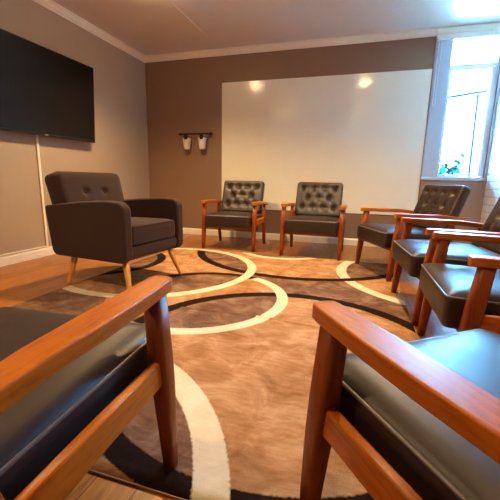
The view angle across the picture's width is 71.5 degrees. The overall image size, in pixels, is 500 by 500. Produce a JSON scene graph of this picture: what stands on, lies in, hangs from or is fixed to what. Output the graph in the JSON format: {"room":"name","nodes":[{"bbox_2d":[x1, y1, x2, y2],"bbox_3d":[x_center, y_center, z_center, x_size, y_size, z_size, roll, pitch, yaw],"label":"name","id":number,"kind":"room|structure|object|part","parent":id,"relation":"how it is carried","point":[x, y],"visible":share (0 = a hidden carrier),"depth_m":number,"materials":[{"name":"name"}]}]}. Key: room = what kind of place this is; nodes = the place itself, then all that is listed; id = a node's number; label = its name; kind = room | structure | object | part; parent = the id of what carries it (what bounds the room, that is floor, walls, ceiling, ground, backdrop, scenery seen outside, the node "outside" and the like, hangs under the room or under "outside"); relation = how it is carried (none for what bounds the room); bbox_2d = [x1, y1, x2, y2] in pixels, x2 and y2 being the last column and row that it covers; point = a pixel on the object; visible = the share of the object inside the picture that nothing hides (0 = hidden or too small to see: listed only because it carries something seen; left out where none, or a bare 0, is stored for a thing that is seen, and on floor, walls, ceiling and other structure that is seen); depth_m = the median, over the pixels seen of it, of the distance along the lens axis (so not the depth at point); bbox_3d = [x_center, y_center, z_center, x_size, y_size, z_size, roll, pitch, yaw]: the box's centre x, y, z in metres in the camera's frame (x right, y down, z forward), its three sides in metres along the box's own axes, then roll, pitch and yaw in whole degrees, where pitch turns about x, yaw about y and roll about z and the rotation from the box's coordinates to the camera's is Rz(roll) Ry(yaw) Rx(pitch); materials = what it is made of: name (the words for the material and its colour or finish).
{"room":"group therapy room","nodes":[
{"label":"group therapy room","id":0,"kind":"room"},
{"bbox_2d":[0,0,149,256],"bbox_3d":[-2.585,-0.940,2.184,0.130,2.528,6.850,5,12,17],"label":"wall","id":1,"kind":"structure","parent":0,"point":[120,147],"depth_m":3.80,"materials":[{"name":"beige paint"}]},
{"bbox_2d":[0,135,48,255],"bbox_3d":[-2.375,-0.521,2.731,0.014,1.310,1.725,5,12,17],"label":"cable cover","id":2,"kind":"object","parent":1,"relation":"attached to","point":[36,136],"visible":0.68,"depth_m":3.52,"materials":[{"name":"white paint"}]},
{"bbox_2d":[0,246,55,266],"bbox_3d":[-2.538,0.261,2.404,0.015,0.090,6.589,5,12,17],"label":"baseboard","id":3,"kind":"structure","parent":1,"relation":"attached to","point":[6,260],"depth_m":3.42,"materials":[{"name":"white paint"}]},
{"bbox_2d":[0,28,94,142],"bbox_3d":[-2.049,-1.528,3.338,0.136,0.814,1.440,5,12,17],"label":"television","id":4,"kind":"object","parent":1,"relation":"attached to","point":[44,91],"visible":1,"depth_m":3.35,"materials":[{"name":"black plastic"}]},
{"bbox_2d":[32,0,145,62],"bbox_3d":[-2.474,-2.136,1.916,0.054,0.073,6.589,5,12,17],"label":"trim","id":5,"kind":"structure","parent":1,"relation":"attached to","point":[50,5],"depth_m":3.93,"materials":[{"name":"white paint"}]},
{"bbox_2d":[0,234,456,499],"bbox_3d":[-0.402,0.507,1.774,4.753,0.065,6.850,5,12,17],"label":"floor","id":6,"kind":"structure","parent":0,"point":[26,280],"depth_m":3.01,"materials":[{"name":"brown wood"}]},
{"bbox_2d":[0,276,177,499],"bbox_3d":[-0.604,0.271,0.699,0.699,0.810,0.742,4,12,14],"label":"armchair","id":7,"kind":"object","parent":6,"relation":"on","point":[70,384],"visible":1,"depth_m":0.67,"materials":[{"name":"brown wood"}]},
{"bbox_3d":[-0.295,0.158,0.603,0.070,0.068,0.633,4,12,14],"label":"armrest","id":8,"kind":"part","parent":7,"relation":"part of","materials":[{"name":"brown wood"}]},
{"bbox_3d":[-0.290,0.360,0.686,0.025,0.075,0.480,4,12,14],"label":"rail","id":9,"kind":"part","parent":7,"relation":"part of","materials":[{"name":"brown wood"}]},
{"bbox_3d":[-0.233,0.364,0.924,0.050,0.545,0.102,4,12,14],"label":"leg","id":10,"kind":"part","parent":7,"relation":"part of","materials":[{"name":"brown wood"}]},
{"bbox_2d":[9,247,418,499],"bbox_3d":[-0.174,0.332,2.469,2.436,0.014,3.057,5,12,17],"label":"area rug","id":11,"kind":"object","parent":6,"relation":"on","point":[244,331],"visible":0.6,"depth_m":1.61,"materials":[{"name":"brown carpet"}]},
{"bbox_2d":[45,171,182,288],"bbox_3d":[-1.062,-0.188,2.809,0.804,0.859,0.705,6,12,23],"label":"upholstered armchair","id":12,"kind":"object","parent":11,"relation":"on","point":[89,216],"visible":1,"depth_m":2.58,"materials":[{"name":"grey fabric"}]},
{"bbox_3d":[-1.369,0.131,2.687,0.109,0.268,0.051,-9,15,-40],"label":"leg","id":13,"kind":"part","parent":12,"relation":"part of","materials":[{"name":"brown wood"}]},
{"bbox_3d":[-1.309,-0.383,2.879,0.259,0.514,0.646,6,12,23],"label":"backrest","id":14,"kind":"part","parent":12,"relation":"part of","materials":[{"name":"brown fabric"}]},
{"bbox_3d":[-1.183,-0.150,2.525,0.769,0.432,0.085,6,12,23],"label":"arm","id":15,"kind":"part","parent":12,"relation":"part of","materials":[{"name":"brown fabric"}]},
{"bbox_3d":[-0.871,0.183,2.469,0.051,0.272,0.146,-5,13,-29],"label":"leg","id":16,"kind":"part","parent":12,"relation":"part of","materials":[{"name":"brown wood"}]},
{"bbox_2d":[131,217,174,243],"bbox_3d":[-0.989,-0.170,2.780,0.582,0.165,0.534,6,12,23],"label":"seat cushion","id":17,"kind":"object","parent":12,"relation":"on","point":[144,230],"depth_m":2.67,"materials":[{"name":"brown fabric"}]},
{"bbox_3d":[-0.938,-0.258,3.085,0.769,0.432,0.085,6,12,23],"label":"arm","id":18,"kind":"part","parent":12,"relation":"part of","materials":[{"name":"brown fabric"}]},
{"bbox_3d":[-1.040,-0.045,2.827,0.688,0.108,0.597,6,12,23],"label":"seat","id":19,"kind":"part","parent":12,"relation":"part of","materials":[{"name":"brown fabric"}]},
{"bbox_3d":[-0.653,0.085,2.978,0.141,0.272,0.051,3,12,9],"label":"leg","id":20,"kind":"part","parent":12,"relation":"part of","materials":[{"name":"brown wood"}]},
{"bbox_2d":[201,180,267,251],"bbox_3d":[-0.171,-0.457,4.356,0.699,0.810,0.742,4,12,15],"label":"armchair","id":21,"kind":"object","parent":6,"relation":"on","point":[242,202],"visible":1,"depth_m":4.44,"materials":[{"name":"black leather"}]},
{"bbox_3d":[-0.552,-0.299,4.192,0.050,0.545,0.102,4,12,15],"label":"leg","id":22,"kind":"part","parent":21,"relation":"part of","materials":[{"name":"brown wood"}]},
{"bbox_3d":[-0.472,-0.611,4.407,0.070,0.068,0.633,4,12,15],"label":"armrest","id":23,"kind":"part","parent":21,"relation":"part of","materials":[{"name":"brown wood"}]},
{"bbox_3d":[-0.415,-0.378,4.668,0.047,0.524,0.116,4,12,15],"label":"leg","id":24,"kind":"part","parent":21,"relation":"part of","materials":[{"name":"brown wood"}]},
{"bbox_3d":[-0.253,-0.275,4.106,0.597,0.043,0.022,4,12,15],"label":"rail","id":25,"kind":"part","parent":21,"relation":"part of","materials":[{"name":"brown wood"}]},
{"bbox_3d":[-0.198,-0.386,4.277,0.560,0.172,0.551,4,12,15],"label":"seat","id":26,"kind":"part","parent":21,"relation":"part of","materials":[{"name":"brown leather"}]},
{"bbox_3d":[-0.095,-0.696,4.567,0.547,0.421,0.213,4,12,15],"label":"backrest","id":27,"kind":"part","parent":21,"relation":"part of","materials":[{"name":"brown leather"}]},
{"bbox_3d":[0.049,-0.255,4.027,0.050,0.545,0.102,4,12,15],"label":"leg","id":28,"kind":"part","parent":21,"relation":"part of","materials":[{"name":"brown wood"}]},
{"bbox_3d":[0.133,-0.566,4.242,0.070,0.068,0.633,4,12,15],"label":"armrest","id":29,"kind":"part","parent":21,"relation":"part of","materials":[{"name":"brown wood"}]},
{"bbox_3d":[0.115,-0.348,4.244,0.025,0.075,0.480,4,12,15],"label":"rail","id":30,"kind":"part","parent":21,"relation":"part of","materials":[{"name":"brown wood"}]},
{"bbox_3d":[0.185,-0.334,4.504,0.047,0.524,0.116,4,12,15],"label":"leg","id":31,"kind":"part","parent":21,"relation":"part of","materials":[{"name":"brown wood"}]},
{"bbox_2d":[279,182,346,260],"bbox_3d":[0.750,-0.367,4.000,0.699,0.810,0.742,5,12,17],"label":"armchair","id":32,"kind":"object","parent":6,"relation":"on","point":[319,209],"visible":1,"depth_m":4.09,"materials":[{"name":"black leather"}]},
{"bbox_3d":[0.363,-0.213,3.848,0.050,0.545,0.102,5,12,17],"label":"leg","id":33,"kind":"part","parent":32,"relation":"part of","materials":[{"name":"brown wood"}]},
{"bbox_3d":[0.451,-0.524,4.061,0.070,0.068,0.633,5,12,17],"label":"armrest","id":34,"kind":"part","parent":32,"relation":"part of","materials":[{"name":"brown wood"}]},
{"bbox_3d":[0.515,-0.290,4.320,0.047,0.524,0.116,5,12,17],"label":"leg","id":35,"kind":"part","parent":32,"relation":"part of","materials":[{"name":"brown wood"}]},
{"bbox_3d":[0.659,-0.186,3.753,0.597,0.043,0.022,5,12,17],"label":"rail","id":36,"kind":"part","parent":32,"relation":"part of","materials":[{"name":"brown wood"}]},
{"bbox_3d":[0.720,-0.297,3.922,0.560,0.172,0.551,5,12,17],"label":"seat","id":37,"kind":"part","parent":32,"relation":"part of","materials":[{"name":"brown leather"}]},
{"bbox_3d":[0.833,-0.607,4.209,0.547,0.421,0.213,5,12,17],"label":"backrest","id":38,"kind":"part","parent":32,"relation":"part of","materials":[{"name":"brown leather"}]},
{"bbox_3d":[0.958,-0.165,3.665,0.050,0.545,0.102,5,12,17],"label":"leg","id":39,"kind":"part","parent":32,"relation":"part of","materials":[{"name":"brown wood"}]},
{"bbox_3d":[1.050,-0.475,3.877,0.070,0.068,0.633,5,12,17],"label":"armrest","id":40,"kind":"part","parent":32,"relation":"part of","materials":[{"name":"brown wood"}]},
{"bbox_3d":[1.109,-0.242,4.137,0.047,0.524,0.116,5,12,17],"label":"leg","id":41,"kind":"part","parent":32,"relation":"part of","materials":[{"name":"brown wood"}]},
{"bbox_2d":[300,300,499,499],"bbox_3d":[0.551,0.317,0.581,0.699,0.810,0.742,-3,12,-20],"label":"armchair","id":42,"kind":"object","parent":6,"relation":"on","point":[416,419],"visible":1,"depth_m":0.60,"materials":[{"name":"brown wood"}]},
{"bbox_3d":[0.155,0.405,0.760,0.050,0.545,0.102,-3,12,-20],"label":"leg","id":43,"kind":"part","parent":42,"relation":"part of","materials":[{"name":"brown wood"}]},
{"bbox_3d":[0.240,0.402,0.531,0.025,0.075,0.480,-3,12,-20],"label":"rail","id":44,"kind":"part","parent":42,"relation":"part of","materials":[{"name":"brown wood"}]},
{"bbox_3d":[0.517,0.352,0.678,0.560,0.172,0.551,-3,12,-20],"label":"seat","id":45,"kind":"part","parent":42,"relation":"part of","materials":[{"name":"brown leather"}]},
{"bbox_2d":[355,185,470,281],"bbox_3d":[1.458,-0.194,3.206,0.742,0.810,0.699,0,11,-7],"label":"armchair","id":46,"kind":"object","parent":6,"relation":"on","point":[447,202],"visible":0.72,"depth_m":3.05,"materials":[{"name":"black leather"}]},
{"bbox_3d":[1.131,-0.128,3.498,0.102,0.545,0.050,0,11,-7],"label":"leg","id":47,"kind":"part","parent":46,"relation":"part of","materials":[{"name":"brown wood"}]},
{"bbox_3d":[1.166,-0.064,3.195,0.022,0.043,0.597,0,11,-7],"label":"rail","id":48,"kind":"part","parent":46,"relation":"part of","materials":[{"name":"brown wood"}]},
{"bbox_3d":[1.416,-0.389,3.484,0.633,0.068,0.070,0,11,-7],"label":"armrest","id":49,"kind":"part","parent":46,"relation":"part of","materials":[{"name":"brown wood"}]},
{"bbox_3d":[1.363,-0.140,3.205,0.551,0.172,0.560,0,11,-7],"label":"seat","id":50,"kind":"part","parent":46,"relation":"part of","materials":[{"name":"brown leather"}]},
{"bbox_3d":[1.210,-0.004,2.891,0.102,0.545,0.050,0,11,-7],"label":"leg","id":51,"kind":"part","parent":46,"relation":"part of","materials":[{"name":"brown wood"}]},
{"bbox_3d":[1.495,-0.265,2.873,0.633,0.068,0.070,0,11,-7],"label":"armrest","id":52,"kind":"part","parent":46,"relation":"part of","materials":[{"name":"brown wood"}]},
{"bbox_3d":[1.724,-0.387,3.202,0.213,0.421,0.547,0,11,-7],"label":"backrest","id":53,"kind":"part","parent":46,"relation":"part of","materials":[{"name":"brown leather"}]},
{"bbox_3d":[1.707,0.007,2.959,0.116,0.524,0.047,0,11,-7],"label":"leg","id":54,"kind":"part","parent":46,"relation":"part of","materials":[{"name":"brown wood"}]},
{"bbox_2d":[391,197,499,325],"bbox_3d":[1.353,0.006,2.202,0.742,0.810,0.699,3,12,11],"label":"armchair","id":55,"kind":"object","parent":6,"relation":"on","point":[409,255],"visible":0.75,"depth_m":2.17,"materials":[{"name":"brown wood"}]},
{"bbox_3d":[1.130,0.057,2.582,0.102,0.545,0.050,3,12,11],"label":"leg","id":56,"kind":"part","parent":55,"relation":"part of","materials":[{"name":"brown wood"}]},
{"bbox_3d":[1.008,0.175,1.981,0.102,0.545,0.050,3,12,11],"label":"leg","id":57,"kind":"part","parent":55,"relation":"part of","materials":[{"name":"brown wood"}]},
{"bbox_3d":[1.413,-0.187,2.478,0.633,0.068,0.070,3,12,11],"label":"armrest","id":58,"kind":"part","parent":55,"relation":"part of","materials":[{"name":"brown wood"}]},
{"bbox_3d":[1.260,0.054,2.231,0.551,0.172,0.560,3,12,11],"label":"seat","id":59,"kind":"part","parent":55,"relation":"part of","materials":[{"name":"brown leather"}]},
{"bbox_3d":[1.289,-0.068,1.874,0.633,0.068,0.070,3,12,11],"label":"armrest","id":60,"kind":"part","parent":55,"relation":"part of","materials":[{"name":"brown wood"}]},
{"bbox_3d":[1.616,-0.170,2.114,0.213,0.421,0.547,3,12,11],"label":"backrest","id":61,"kind":"part","parent":55,"relation":"part of","materials":[{"name":"brown leather"}]},
{"bbox_2d":[417,231,499,335],"bbox_3d":[1.167,0.153,1.456,0.742,0.810,0.699,4,12,16],"label":"armchair","id":62,"kind":"object","parent":6,"relation":"on","point":[463,298],"visible":0.91,"depth_m":1.32,"materials":[{"name":"black leather"}]},
{"bbox_3d":[0.980,0.200,1.855,0.102,0.545,0.050,4,12,16],"label":"leg","id":63,"kind":"part","parent":62,"relation":"part of","materials":[{"name":"brown wood"}]},
{"bbox_3d":[1.076,0.199,1.493,0.551,0.172,0.560,4,12,16],"label":"seat","id":64,"kind":"part","parent":62,"relation":"part of","materials":[{"name":"brown leather"}]},
{"bbox_3d":[1.256,-0.038,1.726,0.633,0.068,0.070,4,12,16],"label":"armrest","id":65,"kind":"part","parent":62,"relation":"part of","materials":[{"name":"brown wood"}]},
{"bbox_3d":[0.799,0.315,1.268,0.102,0.545,0.050,4,12,16],"label":"leg","id":66,"kind":"part","parent":62,"relation":"part of","materials":[{"name":"brown wood"}]},
{"bbox_3d":[1.074,0.077,1.135,0.633,0.068,0.070,4,12,16],"label":"armrest","id":67,"kind":"part","parent":62,"relation":"part of","materials":[{"name":"brown wood"}]},
{"bbox_3d":[1.030,0.284,1.191,0.480,0.075,0.025,4,12,16],"label":"rail","id":68,"kind":"part","parent":62,"relation":"part of","materials":[{"name":"brown wood"}]},
{"bbox_2d":[52,0,499,55],"bbox_3d":[-0.353,-2.055,1.258,4.753,0.108,6.850,5,12,17],"label":"ceiling","id":69,"kind":"structure","parent":0,"point":[150,27],"depth_m":3.72,"materials":[{"name":"paint"}]},
{"bbox_2d":[166,0,207,37],"bbox_3d":[-0.976,-2.326,2.837,0.043,0.010,2.984,5,12,17],"label":"trim","id":70,"kind":"structure","parent":69,"relation":"attached to","point":[173,5],"depth_m":3.72,"materials":[{"name":"paint"}]},
{"bbox_2d":[145,36,499,238],"bbox_3d":[0.621,-1.378,4.667,4.493,2.528,0.130,5,12,17],"label":"wall","id":71,"kind":"structure","parent":0,"point":[184,95],"depth_m":4.88,"materials":[{"name":"brown paint"}]},
{"bbox_2d":[178,132,212,135],"bbox_3d":[-0.764,-1.647,4.932,0.544,0.046,0.096,5,12,17],"label":"rail","id":72,"kind":"object","parent":71,"relation":"attached to","point":[210,133],"visible":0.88,"depth_m":4.91,"materials":[{"name":"brown metal"}]},
{"bbox_2d":[183,133,190,149],"bbox_3d":[-0.903,-1.559,4.963,0.126,0.228,0.132,5,12,17],"label":"cup","id":73,"kind":"object","parent":72,"relation":"hanging from","point":[186,141],"visible":1,"depth_m":4.93,"materials":[{"name":"white ceramic"}]},
{"bbox_2d":[198,133,206,148],"bbox_3d":[-0.673,-1.541,4.894,0.126,0.228,0.132,5,12,17],"label":"cup","id":74,"kind":"object","parent":72,"relation":"hanging from","point":[202,141],"visible":1,"depth_m":4.86,"materials":[{"name":"white ceramic"}]},
{"bbox_2d":[183,228,378,246],"bbox_3d":[0.250,-0.196,4.938,3.808,0.090,0.015,5,12,17],"label":"baseboard","id":75,"kind":"structure","parent":71,"relation":"attached to","point":[270,236],"depth_m":4.89,"materials":[{"name":"white paint"}]},
{"bbox_2d":[145,27,437,62],"bbox_3d":[0.285,-2.591,4.438,3.798,0.073,0.054,5,12,17],"label":"trim","id":76,"kind":"structure","parent":71,"relation":"attached to","point":[427,32],"depth_m":4.33,"materials":[{"name":"white paint"}]},
{"bbox_2d":[222,69,432,214],"bbox_3d":[0.842,-1.350,4.525,2.595,1.693,0.011,5,12,17],"label":"whiteboard","id":77,"kind":"object","parent":71,"relation":"attached to","point":[363,132],"visible":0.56,"depth_m":4.44,"materials":[{"name":"white plastic"}]},
{"bbox_2d":[421,38,452,176],"bbox_3d":[2.172,-1.662,4.037,0.168,1.611,0.024,5,12,17],"label":"trim","id":78,"kind":"structure","parent":71,"relation":"attached to","point":[435,118],"depth_m":4.03,"materials":[{"name":"paint"}]},
{"bbox_2d":[419,180,485,243],"bbox_3d":[2.399,-0.402,4.206,0.685,0.863,0.033,5,12,17],"label":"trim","id":79,"kind":"structure","parent":71,"relation":"attached to","point":[472,208],"depth_m":4.10,"materials":[{"name":"paint"}]},
{"bbox_2d":[420,36,499,180],"bbox_3d":[2.433,-1.609,4.018,0.696,1.579,0.184,5,12,17],"label":"window","id":80,"kind":"structure","parent":71,"relation":"in","point":[494,66],"depth_m":3.97,"materials":[{"name":"paint"}]},
{"bbox_3d":[2.418,-0.852,4.170,0.696,0.035,0.184,5,12,17],"label":"sill","id":81,"kind":"part","parent":80,"relation":"part of","materials":[{"name":"paint"}]},
{"bbox_2d":[432,32,499,106],"bbox_3d":[2.421,-1.990,3.861,0.673,0.728,0.034,5,12,17],"label":"roller blind","id":82,"kind":"object","parent":80,"relation":"attached to","point":[442,39],"visible":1,"depth_m":3.83,"materials":[{"name":"plastic"}]},
{"bbox_3d":[2.132,-2.000,3.955,0.035,0.700,0.008,5,12,17],"label":"pull chain","id":83,"kind":"part","parent":82,"relation":"part of","materials":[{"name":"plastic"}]},
{"bbox_2d":[436,22,499,38],"bbox_3d":[2.430,-2.401,3.797,0.696,0.098,0.049,5,12,17],"label":"trim","id":84,"kind":"structure","parent":71,"relation":"attached to","point":[490,27],"depth_m":3.79,"materials":[{"name":"white paint"}]},
{"bbox_2d":[484,73,499,177],"bbox_3d":[2.740,-1.583,3.872,0.021,1.528,0.024,5,12,17],"label":"trim","id":85,"kind":"structure","parent":71,"relation":"attached to","point":[498,87],"depth_m":3.90,"materials":[{"name":"paint"}]},
{"bbox_2d":[479,91,499,255],"bbox_3d":[1.829,-0.587,0.853,0.130,2.528,6.850,5,12,17],"label":"wall","id":86,"kind":"structure","parent":0,"point":[492,188],"depth_m":3.83,"materials":[{"name":"white paint"}]},
{"label":"outside","id":87,"kind":"structure","parent":0,"visible":0},
{"bbox_3d":[4.853,-1.534,10.024,16.275,0.108,12.485,5,12,17],"label":"ground","id":88,"kind":"structure","parent":87,"visible":0},
{"bbox_2d":[439,152,465,174],"bbox_3d":[2.786,-1.053,5.018,0.642,0.854,0.627,1,11,0],"label":"shrub","id":89,"kind":"object","parent":88,"relation":"on","point":[444,168],"visible":0.3,"depth_m":4.96,"materials":[{"name":"green plant"}]},
{"bbox_2d":[440,88,488,176],"bbox_3d":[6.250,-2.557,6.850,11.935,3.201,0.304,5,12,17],"label":"outbuilding","id":90,"kind":"structure","parent":88,"relation":"on","point":[461,106],"depth_m":7.34,"materials":[{"name":"white paint"}]},
{"bbox_2d":[467,94,479,176],"bbox_3d":[4.348,-1.975,6.803,0.096,2.008,0.052,5,12,17],"label":"post","id":91,"kind":"object","parent":88,"relation":"on","point":[477,95],"visible":0.65,"depth_m":6.73,"materials":[{"name":"grey metal"}]}
]}

